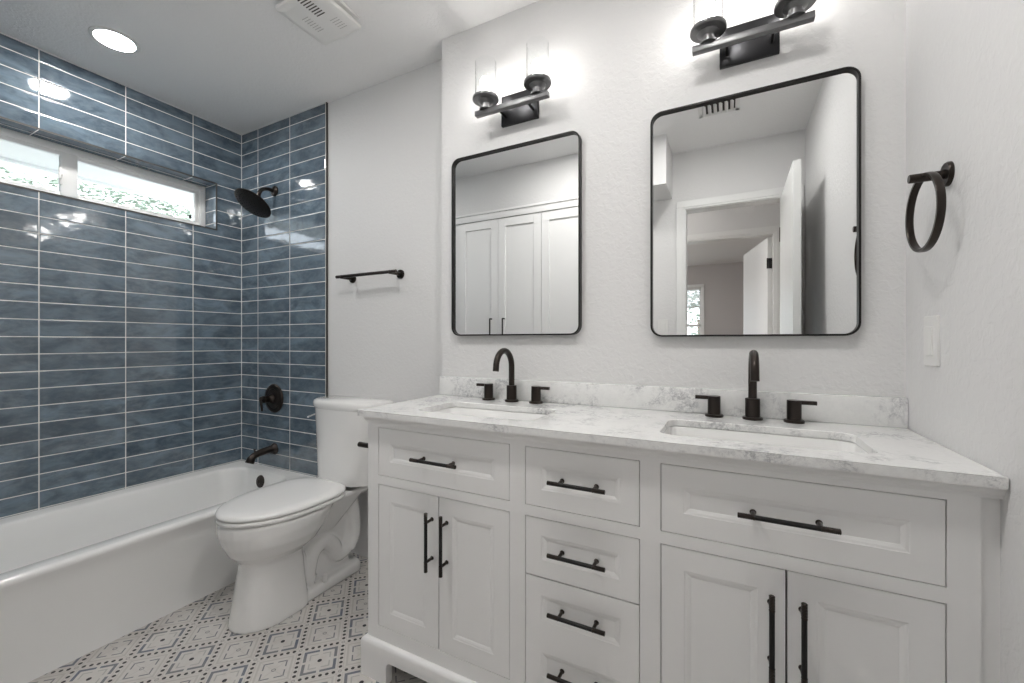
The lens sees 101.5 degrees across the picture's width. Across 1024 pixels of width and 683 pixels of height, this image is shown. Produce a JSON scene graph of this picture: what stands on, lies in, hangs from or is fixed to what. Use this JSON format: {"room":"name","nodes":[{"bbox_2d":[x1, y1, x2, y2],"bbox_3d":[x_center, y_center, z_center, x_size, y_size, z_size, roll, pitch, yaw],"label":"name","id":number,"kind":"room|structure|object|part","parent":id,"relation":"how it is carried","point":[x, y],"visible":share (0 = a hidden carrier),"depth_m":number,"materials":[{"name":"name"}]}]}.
{"room":"bathroom","nodes":[
{"label":"bathroom","id":0,"kind":"room"},
{"bbox_2d":[0,34,240,518],"bbox_3d":[-2.160,-0.097,1.986,0.160,2.438,1.660,0,0,27],"label":"wall","id":1,"kind":"structure","parent":0,"point":[120,330],"depth_m":2.10,"materials":[{"name":"blue tile"}]},
{"bbox_2d":[0,127,204,226],"bbox_3d":[-2.178,-0.816,2.050,0.058,0.275,1.206,0,0,27],"label":"window","id":2,"kind":"structure","parent":1,"relation":"in","point":[69,157],"depth_m":2.11,"materials":[{"name":"white plastic"}]},
{"bbox_3d":[-2.315,-0.816,1.794,0.022,0.219,0.569,0,0,27],"label":"sash","id":3,"kind":"part","parent":2,"relation":"part of","materials":[{"name":"glass"}]},
{"bbox_2d":[0,139,192,207],"bbox_3d":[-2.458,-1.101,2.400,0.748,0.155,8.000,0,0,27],"label":"window pane","id":4,"kind":"object","parent":2,"relation":"in","point":[12,153],"depth_m":2.61,"materials":[{"name":"white glass"}]},
{"bbox_3d":[-2.062,-0.816,2.300,0.022,0.219,0.598,0,0,27],"label":"sash","id":5,"kind":"part","parent":2,"relation":"part of","materials":[{"name":"glass"}]},
{"bbox_2d":[0,116,216,229],"bbox_3d":[-2.067,-0.816,1.992,0.006,0.287,1.218,0,0,27],"label":"trim","id":6,"kind":"structure","parent":1,"relation":"attached to","point":[8,119],"depth_m":2.08,"materials":[{"name":"grey"}]},
{"bbox_2d":[0,32,325,459],"bbox_3d":[-1.723,-0.282,1.802,0.786,2.068,1.526,0,0,27],"label":"trim","id":7,"kind":"structure","parent":1,"relation":"attached to","point":[0,32],"depth_m":2.52,"materials":[{"name":"white paint"}]},
{"bbox_2d":[28,552,427,682],"bbox_3d":[-0.737,1.172,1.187,3.500,0.100,2.070,0,0,27],"label":"floor","id":8,"kind":"structure","parent":0,"point":[321,642],"depth_m":1.53,"materials":[{"name":"tile"}]},
{"bbox_2d":[0,460,314,682],"bbox_3d":[-1.749,0.939,1.817,0.722,0.367,1.521,0,0,27],"label":"bathtub","id":9,"kind":"object","parent":8,"relation":"on","point":[78,577],"visible":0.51,"depth_m":1.71,"materials":[{"name":"white ceramic"}]},
{"bbox_2d":[215,395,393,633],"bbox_3d":[-0.930,0.705,1.869,0.448,0.834,0.679,0,0,27],"label":"toilet","id":10,"kind":"object","parent":8,"relation":"on","point":[291,541],"visible":0.99,"depth_m":1.76,"materials":[{"name":"white ceramic"}]},
{"bbox_3d":[-0.987,0.691,1.791,0.376,0.019,0.488,0,0,27],"label":"seat","id":11,"kind":"part","parent":10,"relation":"part of","materials":[{"name":"white"}]},
{"bbox_3d":[-0.987,0.667,1.791,0.376,0.026,0.488,0,0,27],"label":"lid","id":12,"kind":"part","parent":10,"relation":"part of","materials":[{"name":"white"}]},
{"bbox_3d":[-0.946,0.912,1.870,0.370,0.420,0.659,0,0,27],"label":"bowl","id":13,"kind":"part","parent":10,"relation":"part of","materials":[{"name":"white ceramic"}]},
{"bbox_3d":[-0.820,0.509,2.076,0.406,0.365,0.188,0,0,27],"label":"tank","id":14,"kind":"part","parent":10,"relation":"part of","materials":[{"name":"white ceramic"}]},
{"bbox_3d":[-0.818,0.310,2.079,0.444,0.044,0.202,0,0,27],"label":"tank lid","id":15,"kind":"part","parent":10,"relation":"part of","materials":[{"name":"white ceramic"}]},
{"bbox_2d":[361,416,1006,682],"bbox_3d":[0.267,0.686,1.256,1.526,0.872,0.476,0,0,27],"label":"vanity cabinet","id":16,"kind":"object","parent":8,"relation":"on","point":[494,557],"visible":1,"depth_m":0.98,"materials":[{"name":"white paint"}]},
{"bbox_2d":[357,442,367,447],"bbox_3d":[-0.508,0.366,1.471,0.082,0.032,0.032,0,0,27],"label":"paper holder","id":17,"kind":"object","parent":16,"relation":"attached to","point":[360,444],"visible":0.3,"depth_m":1.47,"materials":[{"name":"brown metal"}]},
{"bbox_3d":[-0.332,0.712,1.350,0.246,0.468,0.018,0,0,27],"label":"door","id":18,"kind":"part","parent":16,"relation":"part of","materials":[{"name":"white paint"}]},
{"bbox_3d":[0.271,1.014,1.264,1.526,0.038,0.457,0,0,27],"label":"moulding","id":19,"kind":"part","parent":16,"relation":"part of","materials":[{"name":"white paint"}]},
{"bbox_3d":[-0.262,0.611,1.269,0.010,0.120,0.010,0,0,27],"label":"handle","id":20,"kind":"part","parent":16,"relation":"part of","materials":[{"name":"black metal"}]},
{"bbox_3d":[-0.241,0.367,1.258,0.112,0.010,0.010,0,0,27],"label":"handle","id":21,"kind":"part","parent":16,"relation":"part of","materials":[{"name":"black metal"}]},
{"bbox_3d":[-0.212,0.611,1.243,0.010,0.120,0.010,0,0,27],"label":"handle","id":22,"kind":"part","parent":16,"relation":"part of","materials":[{"name":"black metal"}]},
{"bbox_3d":[-0.222,0.367,1.293,0.493,0.156,0.018,0,0,27],"label":"drawer","id":23,"kind":"part","parent":16,"relation":"part of","materials":[{"name":"white paint"}]},
{"bbox_3d":[-0.111,0.712,1.236,0.243,0.468,0.018,0,0,27],"label":"door","id":24,"kind":"part","parent":16,"relation":"part of","materials":[{"name":"white paint"}]},
{"bbox_3d":[0.125,0.868,1.086,0.013,0.013,0.031,0,0,27],"label":"post","id":25,"kind":"part","parent":16,"relation":"part of","materials":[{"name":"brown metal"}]},
{"bbox_3d":[0.125,0.711,1.086,0.013,0.013,0.031,0,0,27],"label":"post","id":26,"kind":"part","parent":16,"relation":"part of","materials":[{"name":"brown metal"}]},
{"bbox_3d":[0.159,0.868,1.051,0.092,0.010,0.010,0,0,27],"label":"handle","id":27,"kind":"part","parent":16,"relation":"part of","materials":[{"name":"black metal"}]},
{"bbox_3d":[0.159,0.711,1.051,0.092,0.010,0.010,0,0,27],"label":"handle","id":28,"kind":"part","parent":16,"relation":"part of","materials":[{"name":"black metal"}]},
{"bbox_3d":[0.159,0.556,1.051,0.092,0.010,0.010,0,0,27],"label":"handle","id":29,"kind":"part","parent":16,"relation":"part of","materials":[{"name":"black metal"}]},
{"bbox_3d":[0.159,0.367,1.051,0.092,0.010,0.010,0,0,27],"label":"handle","id":30,"kind":"part","parent":16,"relation":"part of","materials":[{"name":"black metal"}]},
{"bbox_3d":[0.177,0.792,1.086,0.303,0.308,0.018,0,0,27],"label":"drawer","id":31,"kind":"part","parent":16,"relation":"part of","materials":[{"name":"white paint"}]},
{"bbox_3d":[0.177,0.556,1.086,0.303,0.156,0.018,0,0,27],"label":"drawer","id":32,"kind":"part","parent":16,"relation":"part of","materials":[{"name":"white paint"}]},
{"bbox_3d":[0.177,0.367,1.086,0.303,0.156,0.018,0,0,27],"label":"drawer","id":33,"kind":"part","parent":16,"relation":"part of","materials":[{"name":"white paint"}]},
{"bbox_3d":[0.206,0.711,1.044,0.013,0.013,0.031,0,0,27],"label":"post","id":34,"kind":"part","parent":16,"relation":"part of","materials":[{"name":"brown metal"}]},
{"bbox_3d":[0.206,0.556,1.044,0.013,0.013,0.031,0,0,27],"label":"post","id":35,"kind":"part","parent":16,"relation":"part of","materials":[{"name":"brown metal"}]},
{"bbox_2d":[358,395,1008,489],"bbox_3d":[0.267,0.240,1.265,1.532,0.020,0.469,0,0,27],"label":"countertop","id":36,"kind":"structure","parent":16,"relation":"on","point":[892,451],"depth_m":1.07,"materials":[{"name":"white stone"}]},
{"bbox_2d":[433,407,545,419],"bbox_3d":[-0.084,0.325,1.407,0.472,0.150,0.264,0,0,27],"label":"sink","id":37,"kind":"object","parent":36,"relation":"in","point":[453,410],"visible":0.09,"depth_m":1.52,"materials":[{"name":"white ceramic"}]},
{"bbox_2d":[476,348,549,403],"bbox_3d":[-0.026,0.127,1.558,0.311,0.206,0.161,0,0,27],"label":"faucet","id":38,"kind":"object","parent":36,"relation":"on","point":[488,387],"visible":1,"depth_m":1.59,"materials":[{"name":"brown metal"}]},
{"bbox_3d":[-0.092,0.198,1.653,0.052,0.063,0.052,0,0,27],"label":"handle","id":39,"kind":"part","parent":38,"relation":"part of","materials":[{"name":"brown metal"}]},
{"bbox_3d":[-0.030,0.098,1.551,0.022,0.149,0.145,0,0,27],"label":"spout","id":40,"kind":"part","parent":38,"relation":"part of","materials":[{"name":"brown metal"}]},
{"bbox_3d":[-0.002,0.199,1.606,0.054,0.062,0.054,0,0,27],"label":"spout","id":41,"kind":"part","parent":38,"relation":"part of","materials":[{"name":"brown metal"}]},
{"bbox_3d":[0.089,0.198,1.558,0.052,0.063,0.052,0,0,27],"label":"handle","id":42,"kind":"part","parent":38,"relation":"part of","materials":[{"name":"brown metal"}]},
{"bbox_3d":[0.113,0.172,1.546,0.053,0.011,0.015,0,0,27],"label":"lever","id":43,"kind":"part","parent":38,"relation":"part of","materials":[{"name":"brown metal"}]},
{"bbox_2d":[695,350,816,423],"bbox_3d":[0.687,0.127,1.189,0.311,0.206,0.161,0,0,27],"label":"faucet","id":44,"kind":"object","parent":36,"relation":"on","point":[752,403],"visible":1,"depth_m":1.22,"materials":[{"name":"brown metal"}]},
{"bbox_3d":[0.597,0.172,1.296,0.053,0.011,0.015,0,0,27],"label":"lever","id":45,"kind":"part","parent":44,"relation":"part of","materials":[{"name":"brown metal"}]},
{"bbox_3d":[0.621,0.198,1.283,0.052,0.063,0.052,0,0,27],"label":"handle","id":46,"kind":"part","parent":44,"relation":"part of","materials":[{"name":"brown metal"}]},
{"bbox_3d":[0.712,0.199,1.236,0.054,0.062,0.054,0,0,27],"label":"spout","id":47,"kind":"part","parent":44,"relation":"part of","materials":[{"name":"brown metal"}]},
{"bbox_3d":[0.683,0.098,1.182,0.022,0.149,0.145,0,0,27],"label":"spout","id":48,"kind":"part","parent":44,"relation":"part of","materials":[{"name":"brown metal"}]},
{"bbox_3d":[0.802,0.198,1.189,0.052,0.063,0.052,0,0,27],"label":"handle","id":49,"kind":"part","parent":44,"relation":"part of","materials":[{"name":"brown metal"}]},
{"bbox_3d":[0.826,0.172,1.177,0.053,0.011,0.015,0,0,27],"label":"lever","id":50,"kind":"part","parent":44,"relation":"part of","materials":[{"name":"brown metal"}]},
{"bbox_2d":[664,426,867,453],"bbox_3d":[0.610,0.325,1.047,0.472,0.150,0.264,0,0,27],"label":"sink","id":51,"kind":"object","parent":36,"relation":"in","point":[784,440],"visible":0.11,"depth_m":1.13,"materials":[{"name":"white ceramic"}]},
{"bbox_3d":[0.274,0.262,1.265,1.522,0.024,0.453,0,0,27],"label":"cornice","id":52,"kind":"part","parent":16,"relation":"part of","materials":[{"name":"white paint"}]},
{"bbox_3d":[0.465,0.712,0.937,0.246,0.468,0.018,0,0,27],"label":"door","id":53,"kind":"part","parent":16,"relation":"part of","materials":[{"name":"white paint"}]},
{"bbox_3d":[0.511,0.367,0.885,0.013,0.013,0.031,0,0,27],"label":"post","id":54,"kind":"part","parent":16,"relation":"part of","materials":[{"name":"brown metal"}]},
{"bbox_3d":[0.533,0.611,0.857,0.010,0.120,0.010,0,0,27],"label":"handle","id":55,"kind":"part","parent":16,"relation":"part of","materials":[{"name":"black metal"}]},
{"bbox_3d":[0.556,0.367,0.845,0.116,0.010,0.010,0,0,27],"label":"handle","id":56,"kind":"part","parent":16,"relation":"part of","materials":[{"name":"black metal"}]},
{"bbox_3d":[0.574,0.367,0.881,0.490,0.156,0.018,0,0,27],"label":"drawer","id":57,"kind":"part","parent":16,"relation":"part of","materials":[{"name":"white paint"}]},
{"bbox_3d":[0.582,0.611,0.832,0.010,0.120,0.010,0,0,27],"label":"handle","id":58,"kind":"part","parent":16,"relation":"part of","materials":[{"name":"black metal"}]},
{"bbox_3d":[0.614,0.367,0.832,0.013,0.013,0.031,0,0,27],"label":"post","id":59,"kind":"part","parent":16,"relation":"part of","materials":[{"name":"brown metal"}]},
{"bbox_3d":[0.685,0.712,0.823,0.241,0.468,0.018,0,0,27],"label":"door","id":60,"kind":"part","parent":16,"relation":"part of","materials":[{"name":"white paint"}]},
{"bbox_2d":[0,0,538,133],"bbox_3d":[-0.737,-1.366,1.187,3.500,0.100,2.070,0,0,27],"label":"ceiling","id":61,"kind":"structure","parent":0,"point":[239,66],"depth_m":1.85,"materials":[{"name":"white paint"}]},
{"bbox_2d":[88,26,140,53],"bbox_3d":[-1.733,-1.313,1.825,0.168,0.006,0.168,0,0,27],"label":"recessed light","id":62,"kind":"object","parent":61,"relation":"in","point":[111,38],"visible":1,"depth_m":1.81,"materials":[{"name":"white plastic"}]},
{"bbox_2d":[93,30,135,51],"bbox_3d":[-1.733,-1.312,1.825,0.135,0.002,0.135,0,0,27],"label":"diffuser","id":63,"kind":"object","parent":62,"relation":"attached to","point":[116,40],"depth_m":1.82,"materials":[{"name":"white plastic"}]},
{"bbox_2d":[275,0,360,44],"bbox_3d":[-0.764,-1.294,1.659,0.231,0.042,0.230,0,0,27],"label":"exhaust fan","id":64,"kind":"object","parent":61,"relation":"attached to","point":[326,21],"visible":1,"depth_m":1.65,"materials":[{"name":"white plastic"}]},
{"bbox_2d":[242,103,325,476],"bbox_3d":[-1.338,-0.097,2.546,0.786,2.438,0.149,0,0,27],"label":"tiled wall","id":65,"kind":"structure","parent":0,"point":[284,252],"depth_m":2.46,"materials":[{"name":"blue tile"}]},
{"bbox_2d":[234,186,277,217],"bbox_3d":[-1.471,-0.830,2.410,0.204,0.203,0.215,0,0,27],"label":"shower","id":66,"kind":"object","parent":65,"relation":"attached to","point":[252,202],"visible":1,"depth_m":2.39,"materials":[{"name":"brown metal"}]},
{"bbox_3d":[-1.449,-0.868,2.452,0.021,0.085,0.104,0,0,27],"label":"arm","id":67,"kind":"part","parent":66,"relation":"part of","materials":[{"name":"brown metal"}]},
{"bbox_2d":[245,443,277,463],"bbox_3d":[-1.461,0.655,2.430,0.068,0.094,0.171,0,0,27],"label":"tub spout","id":68,"kind":"object","parent":65,"relation":"attached to","point":[273,448],"visible":1,"depth_m":2.42,"materials":[{"name":"brown metal"}]},
{"bbox_2d":[259,384,283,412],"bbox_3d":[-1.446,0.340,2.468,0.172,0.172,0.090,0,0,27],"label":"shower valve","id":69,"kind":"object","parent":65,"relation":"attached to","point":[273,398],"visible":1,"depth_m":2.48,"materials":[{"name":"brown metal"}]},
{"bbox_3d":[-1.460,0.364,2.439,0.026,0.084,0.026,0,0,27],"label":"lever","id":70,"kind":"part","parent":69,"relation":"part of","materials":[{"name":"brown metal"}]},
{"bbox_2d":[326,102,327,395],"bbox_3d":[-1.019,-0.097,2.301,0.006,2.438,0.011,0,0,27],"label":"trim","id":71,"kind":"structure","parent":65,"relation":"attached to","point":[326,102],"depth_m":2.29,"materials":[{"name":"grey"}]},
{"bbox_2d":[328,59,441,557],"bbox_3d":[-0.607,-0.097,2.173,0.855,2.438,0.140,0,0,27],"label":"wall","id":72,"kind":"structure","parent":0,"point":[385,138],"depth_m":2.11,"materials":[{"name":"white paint"}]},
{"bbox_2d":[335,269,403,282],"bbox_3d":[-0.718,-0.332,2.107,0.410,0.046,0.080,0,0,27],"label":"towel bar","id":73,"kind":"object","parent":72,"relation":"attached to","point":[400,273],"visible":1,"depth_m":2.06,"materials":[{"name":"brown metal"}]},
{"bbox_3d":[-0.861,-0.332,2.181,0.046,0.046,0.080,0,0,27],"label":"post","id":74,"kind":"part","parent":73,"relation":"part of","materials":[{"name":"brown metal"}]},
{"bbox_3d":[-0.567,-0.332,2.028,0.046,0.046,0.080,0,0,27],"label":"post","id":75,"kind":"part","parent":73,"relation":"part of","materials":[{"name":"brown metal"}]},
{"bbox_2d":[442,0,905,397],"bbox_3d":[0.483,-0.097,1.552,1.653,2.438,0.240,0,0,27],"label":"wall","id":76,"kind":"structure","parent":0,"point":[614,65],"depth_m":1.44,"materials":[{"name":"white paint"}]},
{"bbox_2d":[473,42,551,127],"bbox_3d":[0.003,-0.972,1.588,0.322,0.224,0.136,0,0,27],"label":"vanity light","id":77,"kind":"object","parent":76,"relation":"attached to","point":[522,106],"visible":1,"depth_m":1.60,"materials":[{"name":"black metal"}]},
{"bbox_3d":[-0.102,-1.014,1.624,0.082,0.142,0.082,0,0,27],"label":"lamp shade","id":78,"kind":"part","parent":77,"relation":"part of","materials":[{"name":"clear glass"}]},
{"bbox_3d":[-0.102,-0.988,1.624,0.045,0.080,0.045,0,0,27],"label":"bulb","id":79,"kind":"part","parent":77,"relation":"part of","materials":[{"name":"white glass"}]},
{"bbox_3d":[0.093,-1.014,1.523,0.082,0.142,0.082,0,0,27],"label":"lamp shade","id":80,"kind":"part","parent":77,"relation":"part of","materials":[{"name":"clear glass"}]},
{"bbox_3d":[0.093,-0.988,1.523,0.045,0.080,0.045,0,0,27],"label":"bulb","id":81,"kind":"part","parent":77,"relation":"part of","materials":[{"name":"white glass"}]},
{"bbox_2d":[451,131,581,335],"bbox_3d":[0.000,-0.397,1.652,0.565,0.746,0.025,0,0,27],"label":"wall mirror","id":82,"kind":"object","parent":76,"relation":"attached to","point":[516,210],"visible":1,"depth_m":1.64,"materials":[{"name":"black metal"}]},
{"bbox_2d":[439,376,907,427],"bbox_3d":[0.370,0.190,1.464,1.532,0.080,0.018,0,0,27],"label":"backsplash","id":83,"kind":"structure","parent":76,"relation":"attached to","point":[830,408],"depth_m":1.35,"materials":[{"name":"white stone"}]},
{"bbox_2d":[690,0,816,69],"bbox_3d":[0.698,-0.972,1.228,0.322,0.224,0.136,0,0,27],"label":"vanity light","id":84,"kind":"object","parent":76,"relation":"attached to","point":[759,38],"visible":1,"depth_m":1.25,"materials":[{"name":"black metal"}]},
{"bbox_3d":[0.593,-1.014,1.264,0.082,0.142,0.082,0,0,27],"label":"lamp shade","id":85,"kind":"part","parent":84,"relation":"part of","materials":[{"name":"clear glass"}]},
{"bbox_3d":[0.593,-0.988,1.264,0.045,0.080,0.045,0,0,27],"label":"bulb","id":86,"kind":"part","parent":84,"relation":"part of","materials":[{"name":"white glass"}]},
{"bbox_3d":[0.656,-0.894,1.276,0.010,0.009,0.064,0,0,27],"label":"arm","id":87,"kind":"part","parent":84,"relation":"part of","materials":[{"name":"black metal"}]},
{"bbox_3d":[0.762,-0.894,1.221,0.010,0.009,0.064,0,0,27],"label":"arm","id":88,"kind":"part","parent":84,"relation":"part of","materials":[{"name":"black metal"}]},
{"bbox_2d":[650,66,860,336],"bbox_3d":[0.715,-0.389,1.282,0.555,0.746,0.025,0,0,27],"label":"wall mirror","id":89,"kind":"object","parent":76,"relation":"attached to","point":[755,194],"visible":1,"depth_m":1.26,"materials":[{"name":"black metal"}]},
{"bbox_2d":[906,0,1023,682],"bbox_3d":[0.695,-0.097,0.293,0.120,2.438,1.800,0,0,27],"label":"wall","id":90,"kind":"structure","parent":0,"point":[965,58],"depth_m":0.81,"materials":[{"name":"white paint"}]},
{"bbox_2d":[905,161,954,252],"bbox_3d":[0.913,-0.292,0.917,0.066,0.190,0.171,0,0,27],"label":"towel ring","id":91,"kind":"object","parent":90,"relation":"attached to","point":[943,178],"visible":1,"depth_m":0.90,"materials":[{"name":"brown metal"}]},
{"bbox_3d":[0.909,-0.361,0.917,0.059,0.019,0.019,0,0,27],"label":"post","id":92,"kind":"part","parent":91,"relation":"part of","materials":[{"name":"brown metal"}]},
{"bbox_2d":[924,315,939,366],"bbox_3d":[0.974,-0.001,0.972,0.009,0.117,0.072,0,0,27],"label":"light switch","id":93,"kind":"object","parent":90,"relation":"attached to","point":[931,323],"visible":1,"depth_m":0.96,"materials":[{"name":"white plastic"}]},
{"label":"outside","id":94,"kind":"structure","parent":0,"visible":0},
{"bbox_3d":[-6.818,1.347,5.222,11.088,0.150,21.000,0,0,27],"label":"floor","id":95,"kind":"structure","parent":94,"visible":0},
{"bbox_2d":[0,162,44,187],"bbox_3d":[-5.396,-0.274,3.930,2.529,3.106,2.924,0,0,24],"label":"tree","id":96,"kind":"object","parent":95,"relation":"on","point":[19,179],"visible":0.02,"depth_m":4.13,"materials":[{"name":"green plant"}]},
{"bbox_2d":[28,176,192,220],"bbox_3d":[-7.201,-1.062,8.230,3.422,4.683,3.929,0,0,27],"label":"tree","id":97,"kind":"object","parent":95,"relation":"on","point":[169,207],"visible":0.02,"depth_m":7.59,"materials":[{"name":"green plant"}]}
]}

